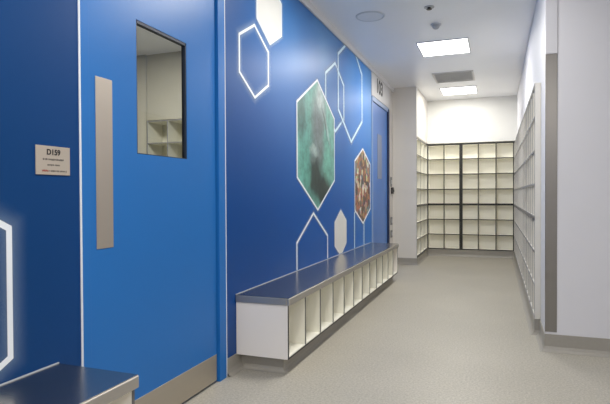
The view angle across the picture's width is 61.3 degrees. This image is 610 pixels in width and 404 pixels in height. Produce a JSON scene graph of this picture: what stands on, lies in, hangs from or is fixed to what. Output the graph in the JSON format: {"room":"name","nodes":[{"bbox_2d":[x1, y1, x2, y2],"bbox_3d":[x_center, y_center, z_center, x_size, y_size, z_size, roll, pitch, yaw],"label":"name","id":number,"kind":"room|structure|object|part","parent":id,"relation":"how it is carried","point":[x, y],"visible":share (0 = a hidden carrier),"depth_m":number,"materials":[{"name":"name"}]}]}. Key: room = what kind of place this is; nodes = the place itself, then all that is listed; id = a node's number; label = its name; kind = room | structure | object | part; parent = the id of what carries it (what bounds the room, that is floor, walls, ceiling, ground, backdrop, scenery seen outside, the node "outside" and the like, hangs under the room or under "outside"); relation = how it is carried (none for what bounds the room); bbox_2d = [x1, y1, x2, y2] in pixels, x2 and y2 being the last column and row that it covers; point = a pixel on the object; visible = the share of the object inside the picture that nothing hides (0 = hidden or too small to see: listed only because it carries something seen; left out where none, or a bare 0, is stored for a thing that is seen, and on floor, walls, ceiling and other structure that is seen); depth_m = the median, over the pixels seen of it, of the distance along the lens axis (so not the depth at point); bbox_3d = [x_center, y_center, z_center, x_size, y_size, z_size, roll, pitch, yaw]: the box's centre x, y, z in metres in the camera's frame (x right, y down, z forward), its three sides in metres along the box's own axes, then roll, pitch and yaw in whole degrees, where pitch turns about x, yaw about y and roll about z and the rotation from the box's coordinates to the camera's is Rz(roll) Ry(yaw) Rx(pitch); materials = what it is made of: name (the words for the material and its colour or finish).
{"room":"school corridor","nodes":[
{"label":"school corridor","id":0,"kind":"room"},
{"bbox_2d":[137,51,181,153],"bbox_3d":[-1.744,-0.329,3.658,2.509,2.772,5.450,0,1,20],"label":"wall","id":1,"kind":"structure","parent":0,"point":[159,80],"depth_m":6.09,"materials":[{"name":"paint"}]},
{"bbox_2d":[0,0,371,383],"bbox_3d":[-0.899,-0.312,2.160,0.120,2.772,9.830,0,1,20],"label":"wall","id":2,"kind":"structure","parent":0,"point":[268,209],"depth_m":3.15,"materials":[{"name":"blue paint"}]},
{"bbox_2d":[0,220,12,370],"bbox_3d":[-1.133,0.196,1.356,0.001,0.813,0.962,0,1,20],"label":"hexagon graphic","id":3,"kind":"object","parent":2,"relation":"attached to","point":[3,225],"visible":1,"depth_m":1.73,"materials":[{"name":"white paint"}]},
{"bbox_2d":[35,145,69,175],"bbox_3d":[-0.929,-0.153,1.901,0.004,0.105,0.156,0,1,20],"label":"room sign","id":4,"kind":"object","parent":2,"relation":"attached to","point":[49,160],"visible":1,"depth_m":1.90,"materials":[{"name":"beige plastic"}]},
{"bbox_2d":[78,0,226,403],"bbox_3d":[-0.732,-0.135,2.580,0.121,2.406,1.152,0,1,20],"label":"door","id":5,"kind":"structure","parent":2,"relation":"in","point":[153,234],"depth_m":2.48,"materials":[{"name":"blue paint"}]},
{"bbox_3d":[-0.840,-0.162,2.159,0.003,0.712,0.098,0,1,20],"label":"push plate","id":6,"kind":"part","parent":5,"relation":"part of","materials":[{"name":"metal"}]},
{"bbox_3d":[-0.692,0.977,2.561,0.002,0.154,0.992,0,1,20],"label":"kick plate","id":7,"kind":"part","parent":5,"relation":"part of","materials":[{"name":"metal"}]},
{"bbox_2d":[227,353,243,376],"bbox_3d":[0.217,0.978,4.937,0.038,0.104,3.884,0,1,20],"label":"baseboard","id":8,"kind":"structure","parent":2,"relation":"attached to","point":[234,364],"depth_m":3.19,"materials":[{"name":"plastic"}]},
{"bbox_2d":[239,24,268,97],"bbox_3d":[-0.340,-0.952,3.484,0.001,0.622,0.561,0,1,20],"label":"hexagon graphic","id":9,"kind":"object","parent":2,"relation":"attached to","point":[253,25],"visible":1,"depth_m":3.46,"materials":[{"name":"white paint"}]},
{"bbox_2d":[256,0,281,44],"bbox_3d":[-0.254,-1.376,3.717,0.001,0.566,0.512,0,1,20],"label":"hexagon graphic","id":10,"kind":"object","parent":2,"relation":"attached to","point":[269,12],"visible":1,"depth_m":3.73,"materials":[{"name":"white paint"}]},
{"bbox_2d":[296,212,327,269],"bbox_3d":[0.076,0.303,4.607,0.001,0.499,0.902,0,1,20],"label":"hexagon graphic","id":11,"kind":"object","parent":2,"relation":"attached to","point":[313,213],"visible":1,"depth_m":4.56,"materials":[{"name":"white paint"}]},
{"bbox_2d":[296,79,334,209],"bbox_3d":[0.115,-0.520,4.708,0.001,1.275,1.116,0,1,20],"label":"hexagon graphic","id":12,"kind":"object","parent":2,"relation":"attached to","point":[315,118],"visible":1,"depth_m":4.65,"materials":[{"name":"green plastic"}]},
{"bbox_2d":[325,62,343,132],"bbox_3d":[0.307,-1.064,5.226,0.001,0.833,0.750,0,1,20],"label":"hexagon graphic","id":13,"kind":"object","parent":2,"relation":"attached to","point":[334,63],"visible":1,"depth_m":5.23,"materials":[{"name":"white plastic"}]},
{"bbox_2d":[335,210,346,253],"bbox_3d":[0.376,0.292,5.413,0.001,0.496,0.500,0,1,20],"label":"hexagon graphic","id":14,"kind":"object","parent":2,"relation":"attached to","point":[340,222],"visible":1,"depth_m":5.40,"materials":[{"name":"white paint"}]},
{"bbox_2d":[299,0,393,91],"bbox_3d":[-0.581,-1.677,2.810,0.022,0.062,11.310,0,1,20],"label":"trim","id":15,"kind":"structure","parent":2,"relation":"attached to","point":[306,3],"depth_m":5.39,"materials":[{"name":"white paint"}]},
{"bbox_2d":[338,45,361,142],"bbox_3d":[0.518,-1.147,5.792,0.001,1.089,1.130,0,1,20],"label":"hexagon graphic","id":16,"kind":"object","parent":2,"relation":"attached to","point":[344,46],"visible":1,"depth_m":5.47,"materials":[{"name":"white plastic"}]},
{"bbox_2d":[354,212,354,247],"bbox_3d":[0.649,0.234,6.148,0.001,0.588,0.558,0,1,20],"label":"hexagon graphic","id":17,"kind":"object","parent":2,"relation":"attached to","point":[354,212],"visible":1,"depth_m":5.94,"materials":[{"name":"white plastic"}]},
{"bbox_2d":[355,148,369,222],"bbox_3d":[0.709,-0.195,6.306,0.001,1.000,0.852,0,1,20],"label":"hexagon graphic","id":18,"kind":"object","parent":2,"relation":"attached to","point":[362,164],"visible":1,"depth_m":6.29,"materials":[{"name":"multicoloured paper"}]},
{"bbox_2d":[137,0,535,100],"bbox_3d":[0.544,-1.771,3.377,7.536,0.100,13.360,0,1,20],"label":"ceiling","id":19,"kind":"structure","parent":0,"point":[497,31],"depth_m":5.52,"materials":[{"name":"paint"}]},
{"bbox_2d":[355,11,384,21],"bbox_3d":[0.611,-1.737,4.825,0.276,0.008,0.276,0,1,20],"label":"ceiling speaker","id":20,"kind":"object","parent":19,"relation":"attached to","point":[367,16],"visible":1,"depth_m":4.81},
{"bbox_2d":[358,13,382,20],"bbox_3d":[0.611,-1.738,4.825,0.230,0.007,0.230,0,1,20],"label":"grille","id":21,"kind":"object","parent":20,"relation":"attached to","point":[361,16],"depth_m":4.82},
{"bbox_2d":[424,5,433,9],"bbox_3d":[1.108,-1.729,4.598,0.090,0.022,0.090,0,1,20],"label":"plate","id":22,"kind":"object","parent":19,"relation":"attached to","point":[428,7],"visible":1,"depth_m":4.58,"materials":[{"name":"plastic"}]},
{"bbox_2d":[430,23,440,29],"bbox_3d":[1.287,-1.726,5.064,0.104,0.058,0.104,0,1,20],"label":"smoke detector","id":23,"kind":"object","parent":19,"relation":"attached to","point":[435,26],"visible":1,"depth_m":5.04,"materials":[{"name":"white plastic"}]},
{"bbox_2d":[416,37,470,56],"bbox_3d":[1.587,-1.756,5.870,0.553,0.008,0.603,0,1,20],"label":"recessed light","id":24,"kind":"object","parent":19,"relation":"in","point":[459,45],"visible":1,"depth_m":5.85,"materials":[{"name":"white plastic"}]},
{"bbox_2d":[432,70,474,82],"bbox_3d":[2.121,-1.778,7.336,0.550,0.010,0.640,0,1,20],"label":"ceiling vent","id":25,"kind":"object","parent":19,"relation":"in","point":[458,76],"visible":1,"depth_m":7.31,"materials":[{"name":"grey metal"}]},
{"bbox_2d":[439,86,477,95],"bbox_3d":[2.484,-1.794,8.310,0.553,0.008,0.603,0,1,20],"label":"recessed light","id":26,"kind":"object","parent":19,"relation":"in","point":[466,89],"visible":1,"depth_m":8.28,"materials":[{"name":"white plastic"}]},
{"bbox_2d":[182,253,609,403],"bbox_3d":[0.557,1.101,3.416,7.536,0.100,13.360,0,1,20],"label":"floor","id":27,"kind":"structure","parent":0,"point":[448,329],"depth_m":3.44,"materials":[{"name":"plastic"}]},
{"bbox_2d":[0,362,138,403],"bbox_3d":[-1.395,0.865,0.130,0.366,0.480,3.705,0,1,20],"label":"bench","id":28,"kind":"object","parent":27,"relation":"on","point":[56,383],"visible":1,"depth_m":1.71,"materials":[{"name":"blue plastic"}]},
{"bbox_3d":[-0.762,0.811,1.853,0.349,0.334,0.014,0,1,20],"label":"panel","id":29,"kind":"part","parent":28,"relation":"part of","materials":[{"name":"white laminate"}]},
{"bbox_2d":[235,242,398,373],"bbox_3d":[0.381,0.791,4.905,0.366,0.480,3.705,0,1,20],"label":"bench","id":30,"kind":"object","parent":27,"relation":"on","point":[281,321],"visible":1,"depth_m":3.67,"materials":[{"name":"laminate"}]},
{"bbox_3d":[-0.266,0.790,3.187,0.349,0.334,0.014,0,1,20],"label":"panel","id":31,"kind":"part","parent":30,"relation":"part of","materials":[{"name":"white laminate"}]},
{"bbox_3d":[0.378,0.556,4.903,0.362,0.003,3.701,0,1,20],"label":"seat","id":32,"kind":"part","parent":30,"relation":"part of","materials":[{"name":"metal"}]},
{"bbox_3d":[0.375,0.924,4.910,0.349,0.014,3.657,0,1,20],"label":"panel","id":33,"kind":"part","parent":30,"relation":"part of","materials":[{"name":"beige plastic"}]},
{"bbox_3d":[1.014,0.737,6.628,0.349,0.334,0.014,0,1,20],"label":"panel","id":34,"kind":"part","parent":30,"relation":"part of","materials":[{"name":"white plastic"}]},
{"bbox_3d":[-1.146,0.500,6.035,1.443,0.797,0.303,0,1,20],"label":"locker","id":35,"kind":"object","parent":27,"relation":"on","visible":0},
{"bbox_2d":[147,119,181,157],"bbox_3d":[-1.150,-0.431,6.022,1.443,1.063,0.302,0,1,20],"label":"locker","id":36,"kind":"object","parent":35,"relation":"on","point":[164,137],"visible":0.14,"depth_m":6.19,"materials":[{"name":"beige plastic"}]},
{"bbox_3d":[-1.821,-0.432,6.273,0.010,1.063,0.300,0,1,20],"label":"panel","id":37,"kind":"part","parent":36,"relation":"part of","materials":[{"name":"beige plastic"}]},
{"bbox_3d":[-1.099,-0.433,6.159,1.423,1.043,0.010,0,1,20],"label":"panel","id":38,"kind":"part","parent":36,"relation":"part of","materials":[{"name":"beige plastic"}]},
{"bbox_3d":[-1.152,-0.958,6.016,1.423,0.010,0.300,0,1,20],"label":"panel","id":39,"kind":"part","parent":36,"relation":"part of","materials":[{"name":"beige plastic"}]},
{"bbox_2d":[152,142,181,145],"bbox_3d":[-1.153,-0.698,6.015,1.423,0.010,0.290,0,1,20],"label":"shelf","id":40,"kind":"object","parent":36,"relation":"attached to","point":[153,143],"depth_m":6.10,"materials":[{"name":"beige plastic"}]},
{"bbox_2d":[371,87,427,257],"bbox_3d":[1.567,-0.407,8.262,0.490,2.772,3.330,0,1,20],"label":"wall","id":41,"kind":"structure","parent":0,"point":[408,106],"depth_m":8.07,"materials":[{"name":"grey paint"}]},
{"bbox_2d":[371,96,389,242],"bbox_3d":[1.034,-0.206,7.327,0.131,2.400,1.140,0,1,20],"label":"door","id":42,"kind":"structure","parent":41,"relation":"in","point":[380,132],"depth_m":7.29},
{"bbox_3d":[1.048,-0.635,7.240,0.004,0.620,0.280,0,1,20],"label":"push plate","id":43,"kind":"part","parent":42,"relation":"part of","materials":[{"name":"silver metal"}]},
{"bbox_2d":[371,71,389,108],"bbox_3d":[1.078,-1.563,7.284,0.011,0.305,1.190,0,1,20],"label":"transom panel","id":44,"kind":"object","parent":41,"relation":"attached to","point":[380,91],"visible":1,"depth_m":7.21,"materials":[{"name":"white"}]},
{"bbox_2d":[398,250,428,264],"bbox_3d":[1.755,0.921,8.544,0.406,0.104,1.608,0,1,20],"label":"baseboard","id":45,"kind":"structure","parent":41,"relation":"attached to","point":[401,261],"depth_m":8.09,"materials":[{"name":"plastic"}]},
{"bbox_2d":[417,204,426,256],"bbox_3d":[1.830,0.450,8.695,0.302,0.797,1.298,0,1,20],"label":"locker","id":46,"kind":"object","parent":45,"relation":"on","point":[421,209],"visible":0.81,"depth_m":8.84,"materials":[{"name":"beige plastic"}]},
{"bbox_2d":[417,138,426,205],"bbox_3d":[1.825,-0.481,8.682,0.302,1.063,1.298,0,1,20],"label":"locker","id":47,"kind":"object","parent":46,"relation":"on","point":[421,146],"visible":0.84,"depth_m":8.83,"materials":[{"name":"beige plastic"}]},
{"bbox_3d":[2.048,-0.491,9.283,0.300,1.063,0.016,0,1,20],"label":"panel","id":48,"kind":"part","parent":47,"relation":"part of","materials":[{"name":"beige plastic"}]},
{"bbox_3d":[2.052,0.441,9.296,0.300,0.797,0.016,0,1,20],"label":"panel","id":49,"kind":"part","parent":46,"relation":"part of","materials":[{"name":"beige plastic"}]},
{"bbox_2d":[423,95,516,252],"bbox_3d":[3.034,-0.427,9.228,2.306,2.772,0.495,0,1,20],"label":"wall","id":50,"kind":"structure","parent":0,"point":[486,119],"depth_m":9.00,"materials":[{"name":"white paint"}]},
{"bbox_2d":[428,249,513,258],"bbox_3d":[2.881,0.903,9.020,1.446,0.118,0.038,0,1,20],"label":"baseboard","id":51,"kind":"structure","parent":50,"relation":"attached to","point":[431,252],"depth_m":9.02,"materials":[{"name":"plastic"}]},
{"bbox_2d":[428,205,458,249],"bbox_3d":[2.511,0.439,9.267,0.577,0.797,0.192,0,1,20],"label":"locker","id":52,"kind":"object","parent":51,"relation":"on","point":[443,220],"visible":0.84,"depth_m":9.33,"materials":[{"name":"beige plastic"}]},
{"bbox_3d":[2.249,0.439,9.366,0.016,0.797,0.190,0,1,20],"label":"panel","id":53,"kind":"part","parent":52,"relation":"part of","materials":[{"name":"beige plastic"}]},
{"bbox_2d":[427,144,458,203],"bbox_3d":[2.507,-0.492,9.254,0.577,1.063,0.192,0,1,20],"label":"locker","id":54,"kind":"object","parent":52,"relation":"on","point":[442,160],"visible":0.84,"depth_m":9.32,"materials":[{"name":"beige plastic"}]},
{"bbox_3d":[2.244,-0.493,9.353,0.016,1.063,0.190,0,1,20],"label":"panel","id":55,"kind":"part","parent":54,"relation":"part of","materials":[{"name":"beige plastic"}]},
{"bbox_2d":[463,205,513,250],"bbox_3d":[3.188,0.440,9.015,0.866,0.797,0.192,0,1,20],"label":"locker","id":56,"kind":"object","parent":51,"relation":"on","point":[485,227],"visible":0.87,"depth_m":9.07,"materials":[{"name":"beige plastic"}]},
{"bbox_2d":[463,233,512,234],"bbox_3d":[3.188,0.573,9.013,0.834,0.016,0.180,0,1,20],"label":"shelf","id":57,"kind":"object","parent":56,"relation":"attached to","point":[463,233],"depth_m":9.00,"materials":[{"name":"beige plastic"}]},
{"bbox_3d":[3.191,0.830,9.022,0.834,0.016,0.190,0,1,20],"label":"panel","id":58,"kind":"part","parent":56,"relation":"part of","materials":[{"name":"beige plastic"}]},
{"bbox_2d":[463,142,513,203],"bbox_3d":[3.184,-0.492,9.002,0.866,1.063,0.192,0,1,20],"label":"locker","id":59,"kind":"object","parent":56,"relation":"on","point":[488,168],"visible":0.84,"depth_m":9.05,"materials":[{"name":"beige plastic"}]},
{"bbox_2d":[459,144,462,249],"bbox_3d":[2.745,-0.091,9.067,0.056,1.864,0.003,0,1,20],"label":"strip","id":60,"kind":"object","parent":59,"relation":"attached to","point":[460,145],"visible":1,"depth_m":9.07,"materials":[{"name":"metal"}]},
{"bbox_2d":[427,204,513,204],"bbox_3d":[2.881,0.042,9.019,1.444,0.028,0.003,0,1,20],"label":"strip","id":61,"kind":"object","parent":59,"relation":"attached to","point":[427,204],"visible":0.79,"depth_m":9.00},
{"bbox_3d":[3.182,-1.016,8.996,0.834,0.016,0.190,0,1,20],"label":"panel","id":62,"kind":"part","parent":59,"relation":"part of","materials":[{"name":"beige plastic"}]},
{"bbox_2d":[463,158,512,159],"bbox_3d":[3.182,-0.758,8.995,0.834,0.016,0.180,0,1,20],"label":"shelf","id":63,"kind":"object","parent":59,"relation":"attached to","point":[463,158],"depth_m":8.98,"materials":[{"name":"beige plastic"}]},
{"bbox_2d":[517,0,609,338],"bbox_3d":[3.968,-0.385,5.902,2.678,2.772,5.920,0,1,20],"label":"wall","id":64,"kind":"structure","parent":0,"point":[583,58],"depth_m":3.53,"materials":[{"name":"white paint"}]},
{"bbox_2d":[545,53,557,331],"bbox_3d":[1.718,-0.060,3.596,0.075,1.935,0.025,0,1,20],"label":"guard","id":65,"kind":"object","parent":64,"relation":"attached to","point":[550,59],"visible":1,"depth_m":3.58,"materials":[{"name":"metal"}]},
{"bbox_2d":[545,0,557,54],"bbox_3d":[1.711,-1.379,3.577,0.076,0.699,0.026,0,1,20],"label":"strip","id":66,"kind":"object","parent":64,"relation":"attached to","point":[551,6],"visible":1,"depth_m":3.57,"materials":[{"name":"white paint"}]},
{"bbox_2d":[512,253,609,357],"bbox_3d":[3.858,0.944,5.719,2.754,0.120,5.538,0,1,20],"label":"baseboard","id":67,"kind":"structure","parent":64,"relation":"attached to","point":[552,343],"depth_m":3.58,"materials":[{"name":"plastic"}]},
{"bbox_2d":[514,206,515,256],"bbox_3d":[3.540,0.453,8.288,0.302,0.787,0.889,0,1,20],"label":"locker","id":68,"kind":"object","parent":67,"relation":"on","point":[514,206],"visible":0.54,"depth_m":8.20,"materials":[{"name":"beige plastic"}]},
{"bbox_3d":[3.693,0.447,8.697,0.300,0.787,0.016,0,1,20],"label":"panel","id":69,"kind":"part","parent":68,"relation":"part of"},
{"bbox_2d":[514,139,515,204],"bbox_3d":[3.535,-0.468,8.275,0.302,1.050,0.889,0,1,20],"label":"locker","id":70,"kind":"object","parent":68,"relation":"on","point":[515,139],"visible":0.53,"depth_m":8.19,"materials":[{"name":"beige plastic"}]},
{"bbox_3d":[3.689,-0.474,8.684,0.300,1.050,0.016,0,1,20],"label":"panel","id":71,"kind":"part","parent":70,"relation":"part of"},
{"bbox_2d":[514,205,533,218],"bbox_3d":[2.668,0.089,6.383,0.003,0.024,5.038,0,1,20],"label":"strip","id":72,"kind":"object","parent":68,"relation":"attached to","point":[522,210],"visible":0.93,"depth_m":5.21,"materials":[{"name":"grey metal"}]},
{"bbox_2d":[516,208,516,259],"bbox_3d":[3.281,0.464,7.592,0.302,0.787,0.592,0,1,20],"label":"locker","id":73,"kind":"object","parent":67,"relation":"on","point":[516,208],"visible":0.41,"depth_m":7.90,"materials":[{"name":"beige plastic"}]},
{"bbox_2d":[516,136,516,205],"bbox_3d":[3.277,-0.457,7.580,0.302,1.050,0.592,0,1,20],"label":"locker","id":74,"kind":"object","parent":73,"relation":"on","point":[516,136],"visible":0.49,"depth_m":7.89,"materials":[{"name":"beige plastic"}]},
{"bbox_2d":[517,208,518,265],"bbox_3d":[3.074,0.472,7.036,0.302,0.787,0.592,0,1,20],"label":"locker","id":75,"kind":"object","parent":67,"relation":"on","point":[517,208],"visible":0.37,"depth_m":7.08,"materials":[{"name":"beige plastic"}]},
{"bbox_3d":[3.175,0.468,7.305,0.300,0.787,0.016,0,1,20],"label":"panel","id":76,"kind":"part","parent":75,"relation":"part of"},
{"bbox_2d":[517,130,518,206],"bbox_3d":[3.070,-0.448,7.023,0.302,1.050,0.592,0,1,20],"label":"locker","id":77,"kind":"object","parent":75,"relation":"on","point":[518,130],"visible":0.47,"depth_m":7.07,"materials":[{"name":"beige plastic"}]},
{"bbox_2d":[519,210,520,272],"bbox_3d":[2.867,0.481,6.479,0.302,0.787,0.592,0,1,20],"label":"locker","id":78,"kind":"object","parent":67,"relation":"on","point":[519,210],"visible":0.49,"depth_m":6.53,"materials":[{"name":"beige plastic"}]},
{"bbox_3d":[2.968,0.477,6.749,0.300,0.787,0.016,0,1,20],"label":"panel","id":79,"kind":"part","parent":78,"relation":"part of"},
{"bbox_2d":[519,124,520,207],"bbox_3d":[2.863,-0.440,6.466,0.302,1.050,0.592,0,1,20],"label":"locker","id":80,"kind":"object","parent":78,"relation":"on","point":[520,124],"visible":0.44,"depth_m":6.52,"materials":[{"name":"beige plastic"}]},
{"bbox_3d":[2.964,-0.444,6.736,0.300,1.050,0.016,0,1,20],"label":"panel","id":81,"kind":"part","parent":80,"relation":"part of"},
{"bbox_2d":[521,211,522,279],"bbox_3d":[2.660,0.490,5.923,0.302,0.787,0.592,0,1,20],"label":"locker","id":82,"kind":"object","parent":67,"relation":"on","point":[521,211],"visible":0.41,"depth_m":5.97,"materials":[{"name":"beige plastic"}]},
{"bbox_3d":[2.761,0.485,6.192,0.300,0.787,0.016,0,1,20],"label":"panel","id":83,"kind":"part","parent":82,"relation":"part of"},
{"bbox_2d":[521,116,523,208],"bbox_3d":[2.656,-0.431,5.910,0.302,1.050,0.592,0,1,20],"label":"locker","id":84,"kind":"object","parent":82,"relation":"on","point":[522,121],"visible":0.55,"depth_m":5.96,"materials":[{"name":"beige plastic"}]},
{"bbox_3d":[2.757,-0.435,6.179,0.300,1.050,0.016,0,1,20],"label":"panel","id":85,"kind":"part","parent":84,"relation":"part of","materials":[{"name":"white laminate"}]},
{"bbox_2d":[523,212,525,289],"bbox_3d":[2.453,0.498,5.366,0.302,0.787,0.592,0,1,20],"label":"locker","id":86,"kind":"object","parent":67,"relation":"on","point":[524,214],"visible":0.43,"depth_m":5.67,"materials":[{"name":"beige plastic"}]},
{"bbox_2d":[523,110,525,210],"bbox_3d":[2.449,-0.422,5.353,0.302,1.050,0.592,0,1,20],"label":"locker","id":87,"kind":"object","parent":86,"relation":"on","point":[524,148],"visible":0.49,"depth_m":5.66,"materials":[{"name":"beige plastic"}]},
{"bbox_3d":[2.550,-0.427,5.623,0.300,1.050,0.016,0,1,20],"label":"panel","id":88,"kind":"part","parent":87,"relation":"part of","materials":[{"name":"white laminate"}]},
{"bbox_3d":[2.554,0.494,5.636,0.300,0.787,0.016,0,1,20],"label":"panel","id":89,"kind":"part","parent":86,"relation":"part of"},
{"bbox_2d":[526,214,529,302],"bbox_3d":[2.246,0.507,4.809,0.302,0.787,0.592,0,1,20],"label":"locker","id":90,"kind":"object","parent":67,"relation":"on","point":[527,216],"visible":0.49,"depth_m":4.86,"materials":[{"name":"beige plastic"}]},
{"bbox_3d":[2.347,0.503,5.079,0.300,0.787,0.016,0,1,20],"label":"panel","id":91,"kind":"part","parent":90,"relation":"part of","materials":[{"name":"white laminate"}]},
{"bbox_2d":[526,98,529,213],"bbox_3d":[2.242,-0.414,4.797,0.302,1.050,0.592,0,1,20],"label":"locker","id":92,"kind":"object","parent":90,"relation":"on","point":[528,104],"visible":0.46,"depth_m":4.85,"materials":[{"name":"beige plastic"}]},
{"bbox_3d":[2.343,-0.418,5.066,0.300,1.050,0.016,0,1,20],"label":"panel","id":93,"kind":"part","parent":92,"relation":"part of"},
{"bbox_2d":[530,217,540,318],"bbox_3d":[2.039,0.516,4.253,0.302,0.787,0.592,0,1,20],"label":"locker","id":94,"kind":"object","parent":67,"relation":"on","point":[535,224],"visible":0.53,"depth_m":4.03,"materials":[{"name":"beige plastic"}]},
{"bbox_3d":[2.140,0.511,4.522,0.300,0.787,0.016,0,1,20],"label":"panel","id":95,"kind":"part","parent":94,"relation":"part of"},
{"bbox_2d":[530,83,540,217],"bbox_3d":[2.035,-0.405,4.240,0.302,1.050,0.592,0,1,20],"label":"locker","id":96,"kind":"object","parent":94,"relation":"on","point":[535,97],"visible":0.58,"depth_m":4.01,"materials":[{"name":"beige plastic"}]},
{"bbox_3d":[2.136,-0.409,4.510,0.300,1.050,0.016,0,1,20],"label":"panel","id":97,"kind":"part","parent":96,"relation":"part of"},
{"bbox_3d":[1.935,-0.401,3.970,0.300,1.050,0.016,0,1,20],"label":"panel","id":98,"kind":"part","parent":96,"relation":"part of","materials":[{"name":"white laminate"}]},
{"bbox_3d":[1.940,0.520,3.983,0.300,0.787,0.016,0,1,20],"label":"panel","id":99,"kind":"part","parent":94,"relation":"part of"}
]}

